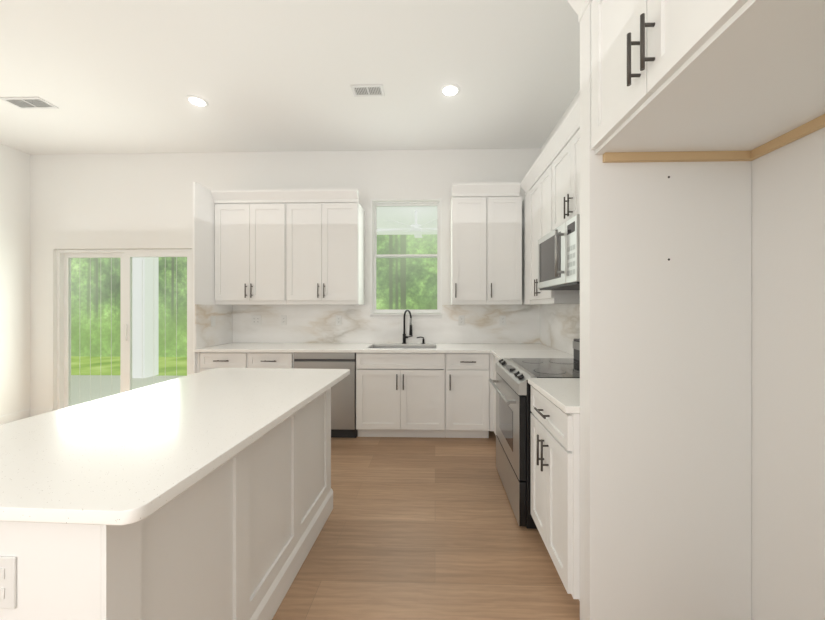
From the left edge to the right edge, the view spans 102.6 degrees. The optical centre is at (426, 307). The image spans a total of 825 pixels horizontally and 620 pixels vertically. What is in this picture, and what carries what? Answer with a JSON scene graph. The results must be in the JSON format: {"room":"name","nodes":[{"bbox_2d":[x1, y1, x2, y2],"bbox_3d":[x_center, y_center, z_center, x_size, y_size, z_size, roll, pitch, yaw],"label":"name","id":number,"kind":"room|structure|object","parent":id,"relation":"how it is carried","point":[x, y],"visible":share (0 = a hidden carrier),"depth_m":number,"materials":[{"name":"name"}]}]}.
{"room":"kitchen","nodes":[
{"label":"kitchen","id":0,"kind":"room"},
{"bbox_2d":[0,144,29,415],"bbox_3d":[-5.006,-0.270,0.406,0.150,3.200,7.250,0,0,2],"label":"wall","id":1,"kind":"structure","parent":0,"point":[14,280],"depth_m":3.88,"materials":[{"name":"white paint"}]},
{"bbox_2d":[0,409,29,424],"bbox_3d":[-4.921,1.280,0.483,0.013,0.100,7.089,0,0,2],"label":"baseboard","id":2,"kind":"structure","parent":1,"relation":"attached to","point":[12,417],"depth_m":3.87,"materials":[{"name":"white paint"}]},
{"bbox_2d":[30,148,539,410],"bbox_3d":[-1.748,-0.270,4.022,6.475,3.200,0.150,0,0,2],"label":"wall","id":3,"kind":"structure","parent":0,"point":[109,201],"depth_m":3.98,"materials":[{"name":"white paint"}]},
{"bbox_2d":[30,409,52,416],"bbox_3d":[-3.587,1.280,3.988,2.469,0.100,0.013,0,0,2],"label":"baseboard","id":4,"kind":"structure","parent":3,"relation":"attached to","point":[34,412],"depth_m":4.01,"materials":[{"name":"white paint"}]},
{"bbox_2d":[54,249,191,410],"bbox_3d":[-3.686,0.307,4.061,1.713,2.046,0.124,0,0,2],"label":"sliding glass door","id":5,"kind":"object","parent":3,"relation":"attached to","point":[62,329],"visible":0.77,"depth_m":4.05,"materials":[{"name":"white plastic"}]},
{"bbox_2d":[195,304,234,348],"bbox_3d":[-2.332,0.190,3.638,0.014,0.452,0.588,0,0,2],"label":"backsplash","id":6,"kind":"structure","parent":3,"relation":"attached to","point":[223,332],"depth_m":3.62,"materials":[{"name":"white stone"}]},
{"bbox_2d":[211,189,290,304],"bbox_3d":[-1.901,-0.659,3.785,0.866,1.242,0.327,0,0,2],"label":"upper cabinet","id":7,"kind":"object","parent":3,"relation":"attached to","point":[289,246],"depth_m":3.63,"materials":[{"name":"white paint"}]},
{"bbox_2d":[291,189,363,304],"bbox_3d":[-1.173,-0.659,3.765,0.866,1.242,0.327,0,0,2],"label":"upper cabinet","id":8,"kind":"object","parent":3,"relation":"attached to","point":[327,225],"depth_m":3.61,"materials":[{"name":"white paint"}]},
{"bbox_2d":[235,305,538,343],"bbox_3d":[-0.498,0.190,3.906,3.667,0.452,0.015,0,0,2],"label":"backsplash","id":9,"kind":"structure","parent":3,"relation":"attached to","point":[305,323],"depth_m":3.90,"materials":[{"name":"white stone"}]},
{"bbox_2d":[252,315,260,324],"bbox_3d":[-2.028,0.145,3.934,0.116,0.114,0.008,0,0,2],"label":"outlet","id":10,"kind":"object","parent":9,"relation":"attached to","point":[256,319],"visible":1,"depth_m":3.93,"materials":[{"name":"white plastic"}]},
{"bbox_2d":[281,315,286,324],"bbox_3d":[-1.698,0.145,3.925,0.070,0.114,0.008,0,0,2],"label":"outlet","id":11,"kind":"object","parent":9,"relation":"attached to","point":[283,319],"visible":1,"depth_m":3.92,"materials":[{"name":"white plastic"}]},
{"bbox_2d":[458,316,463,324],"bbox_3d":[0.411,0.145,3.870,0.070,0.114,0.008,0,0,2],"label":"outlet","id":12,"kind":"object","parent":9,"relation":"attached to","point":[460,320],"visible":1,"depth_m":3.87,"materials":[{"name":"white plastic"}]},
{"bbox_2d":[370,198,441,317],"bbox_3d":[-0.238,-0.587,3.950,0.848,1.414,0.155,0,0,2],"label":"kitchen window","id":13,"kind":"structure","parent":3,"relation":"in","point":[375,204],"depth_m":3.95,"materials":[{"name":"white plastic"}]},
{"bbox_2d":[451,182,518,304],"bbox_3d":[0.640,-0.684,3.691,0.720,1.292,0.382,0,0,2],"label":"upper cabinet","id":14,"kind":"object","parent":3,"relation":"attached to","point":[499,230],"depth_m":3.56,"materials":[{"name":"white paint"}]},
{"bbox_2d":[0,0,579,154],"bbox_3d":[-1.843,-1.920,0.398,6.475,0.100,7.400,0,0,2],"label":"ceiling","id":15,"kind":"structure","parent":0,"point":[116,76],"depth_m":2.63,"materials":[{"name":"white paint"}]},
{"bbox_2d":[0,97,58,108],"bbox_3d":[-3.613,-1.865,3.006,0.360,0.010,0.160,0,0,2],"label":"ceiling vent","id":16,"kind":"object","parent":15,"relation":"in","point":[29,102],"visible":0.98,"depth_m":3.00,"materials":[{"name":"silver metal"}]},
{"bbox_2d":[186,95,208,106],"bbox_3d":[-2.073,-1.867,2.985,0.170,0.006,0.170,0,0,2],"label":"recessed light","id":17,"kind":"object","parent":15,"relation":"in","point":[197,101],"visible":1,"depth_m":2.98,"materials":[{"name":"white paint"}]},
{"bbox_2d":[350,85,384,96],"bbox_3d":[-0.501,-1.865,2.834,0.270,0.010,0.140,0,0,2],"label":"ceiling vent","id":18,"kind":"object","parent":15,"relation":"in","point":[366,90],"visible":1,"depth_m":2.83,"materials":[{"name":"silver metal"}]},
{"bbox_2d":[440,84,459,96],"bbox_3d":[0.204,-1.867,2.836,0.170,0.006,0.170,0,0,2],"label":"recessed light","id":19,"kind":"object","parent":15,"relation":"in","point":[449,90],"visible":1,"depth_m":2.83,"materials":[{"name":"white paint"}]},
{"bbox_2d":[272,431,579,619],"bbox_3d":[-1.843,1.370,0.398,6.475,0.080,7.400,0,0,2],"label":"floor","id":20,"kind":"structure","parent":0,"point":[421,528],"depth_m":1.84,"materials":[{"name":"brown wood"}]},
{"bbox_2d":[0,388,332,619],"bbox_3d":[-1.054,0.888,1.470,0.797,0.884,1.474,0,0,3],"label":"kitchen island","id":21,"kind":"object","parent":20,"relation":"on","point":[206,495],"depth_m":1.04,"materials":[{"name":"white paint"}]},
{"bbox_2d":[0,368,349,527],"bbox_3d":[-1.027,0.431,1.487,0.948,0.030,1.578,0,0,3],"label":"island countertop","id":22,"kind":"structure","parent":21,"relation":"on","point":[118,460],"depth_m":1.03,"materials":[{"name":"white stone"}]},
{"bbox_2d":[193,182,214,373],"bbox_3d":[-2.335,0.025,3.651,0.048,2.610,0.617,0,0,2],"label":"panel","id":23,"kind":"object","parent":20,"relation":"on","point":[203,248],"visible":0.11,"depth_m":3.46,"materials":[{"name":"white paint"}]},
{"bbox_2d":[211,316,214,326],"bbox_3d":[-2.323,0.145,3.597,0.007,0.114,0.070,0,0,2],"label":"outlet","id":24,"kind":"object","parent":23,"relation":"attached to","point":[212,321],"visible":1,"depth_m":3.58,"materials":[{"name":"white plastic"}]},
{"bbox_2d":[200,352,293,371],"bbox_3d":[-1.825,0.888,3.648,0.968,0.884,0.597,0,0,2],"label":"base cabinet","id":25,"kind":"object","parent":20,"relation":"on","point":[208,360],"depth_m":3.35,"materials":[{"name":"white paint"}]},
{"bbox_2d":[294,352,357,437],"bbox_3d":[-1.024,0.889,3.617,0.628,0.882,0.582,0,0,2],"label":"dishwasher","id":26,"kind":"object","parent":20,"relation":"on","point":[343,408],"visible":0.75,"depth_m":3.32,"materials":[{"name":"grey metal"}]},
{"bbox_2d":[436,353,487,437],"bbox_3d":[0.404,0.888,3.589,0.550,0.884,0.597,0,0,2],"label":"base cabinet","id":27,"kind":"object","parent":20,"relation":"on","point":[453,395],"depth_m":3.30,"materials":[{"name":"white paint"}]},
{"bbox_2d":[194,343,547,369],"bbox_3d":[-0.507,0.536,3.598,3.665,0.240,0.627,0,0,2],"label":"countertop","id":28,"kind":"structure","parent":27,"relation":"on","point":[230,347],"depth_m":3.48,"materials":[{"name":"white stone"}]},
{"bbox_2d":[402,309,412,343],"bbox_3d":[-0.220,0.216,3.770,0.134,0.398,0.198,0,0,2],"label":"kitchen faucet","id":29,"kind":"object","parent":28,"relation":"on","point":[405,336],"visible":1,"depth_m":3.83,"materials":[{"name":"black metal"}]},
{"bbox_2d":[486,347,573,359],"bbox_3d":[0.963,0.431,2.985,0.696,0.030,0.521,0,0,2],"label":"countertop","id":30,"kind":"structure","parent":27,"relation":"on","point":[499,352],"depth_m":3.08,"materials":[{"name":"white stone"}]},
{"bbox_2d":[488,353,498,437],"bbox_3d":[0.970,0.888,3.030,0.684,0.884,0.611,0,0,2],"label":"base cabinet","id":31,"kind":"object","parent":20,"relation":"on","point":[492,360],"depth_m":3.29,"materials":[{"name":"white paint"}]},
{"bbox_2d":[489,338,579,528],"bbox_3d":[0.880,0.790,2.343,0.763,1.080,0.760,0,0,2],"label":"electric range","id":32,"kind":"object","parent":20,"relation":"on","point":[512,386],"visible":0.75,"depth_m":2.14,"materials":[{"name":"silver metal"}]},
{"bbox_2d":[531,386,579,600],"bbox_3d":[0.924,0.888,1.671,0.705,0.883,0.570,0,0,2],"label":"base cabinet","id":33,"kind":"object","parent":20,"relation":"on","point":[555,472],"visible":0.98,"depth_m":1.53,"materials":[{"name":"white paint"}]},
{"bbox_2d":[528,378,579,412],"bbox_3d":[0.935,0.431,1.672,0.681,0.030,0.571,0,0,2],"label":"countertop","id":34,"kind":"structure","parent":33,"relation":"on","point":[563,394],"depth_m":1.66,"materials":[{"name":"white stone"}]},
{"bbox_2d":[567,0,824,619],"bbox_3d":[0.916,0.000,0.857,0.677,2.660,1.061,0,0,2],"label":"surround","id":35,"kind":"object","parent":20,"relation":"on","point":[690,110],"visible":1,"depth_m":1.29,"materials":[{"name":"white paint"}]},
{"bbox_2d":[540,89,824,619],"bbox_3d":[1.317,-0.270,0.241,0.150,3.200,7.250,0,0,2],"label":"wall","id":36,"kind":"structure","parent":0,"point":[787,381],"depth_m":1.15,"materials":[{"name":"white paint"}]},
{"bbox_2d":[519,96,579,304],"bbox_3d":[1.137,-0.684,2.625,0.329,1.292,2.487,0,0,2],"label":"upper cabinet","id":37,"kind":"object","parent":36,"relation":"attached to","point":[551,187],"depth_m":2.77,"materials":[{"name":"white paint"}]},
{"bbox_2d":[538,214,579,289],"bbox_3d":[1.064,-0.355,2.338,0.425,0.420,0.754,0,0,2],"label":"over-the-range microwave","id":38,"kind":"object","parent":37,"relation":"attached to","point":[558,257],"visible":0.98,"depth_m":2.19,"materials":[{"name":"grey metal"}]},
{"bbox_2d":[539,304,579,354],"bbox_3d":[1.295,0.138,2.607,0.014,0.555,2.460,0,0,2],"label":"backsplash","id":39,"kind":"structure","parent":36,"relation":"attached to","point":[556,326],"depth_m":3.23,"materials":[{"name":"white stone"}]},
{"label":"outside","id":40,"kind":"structure","parent":0,"visible":0},
{"bbox_2d":[71,356,186,375],"bbox_3d":[-4.731,1.545,10.353,80.000,0.170,7.549,0,0,2],"label":"lawn","id":41,"kind":"structure","parent":40,"point":[104,362],"depth_m":8.24,"materials":[{"name":"green plant"}]},
{"bbox_2d":[71,234,436,356],"bbox_3d":[-4.727,-4.607,10.477,70.000,12.125,1.500,0,0,2],"label":"trees","id":42,"kind":"object","parent":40,"point":[166,275],"depth_m":9.81,"materials":[{"name":"green plant"}]},
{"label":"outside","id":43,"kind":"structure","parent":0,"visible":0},
{"bbox_2d":[71,206,436,404],"bbox_3d":[-1.860,-0.110,5.377,14.000,3.120,2.548,0,0,2],"label":"porch","id":44,"kind":"object","parent":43,"point":[390,227],"depth_m":6.36,"materials":[{"name":"white concrete"}]}
]}

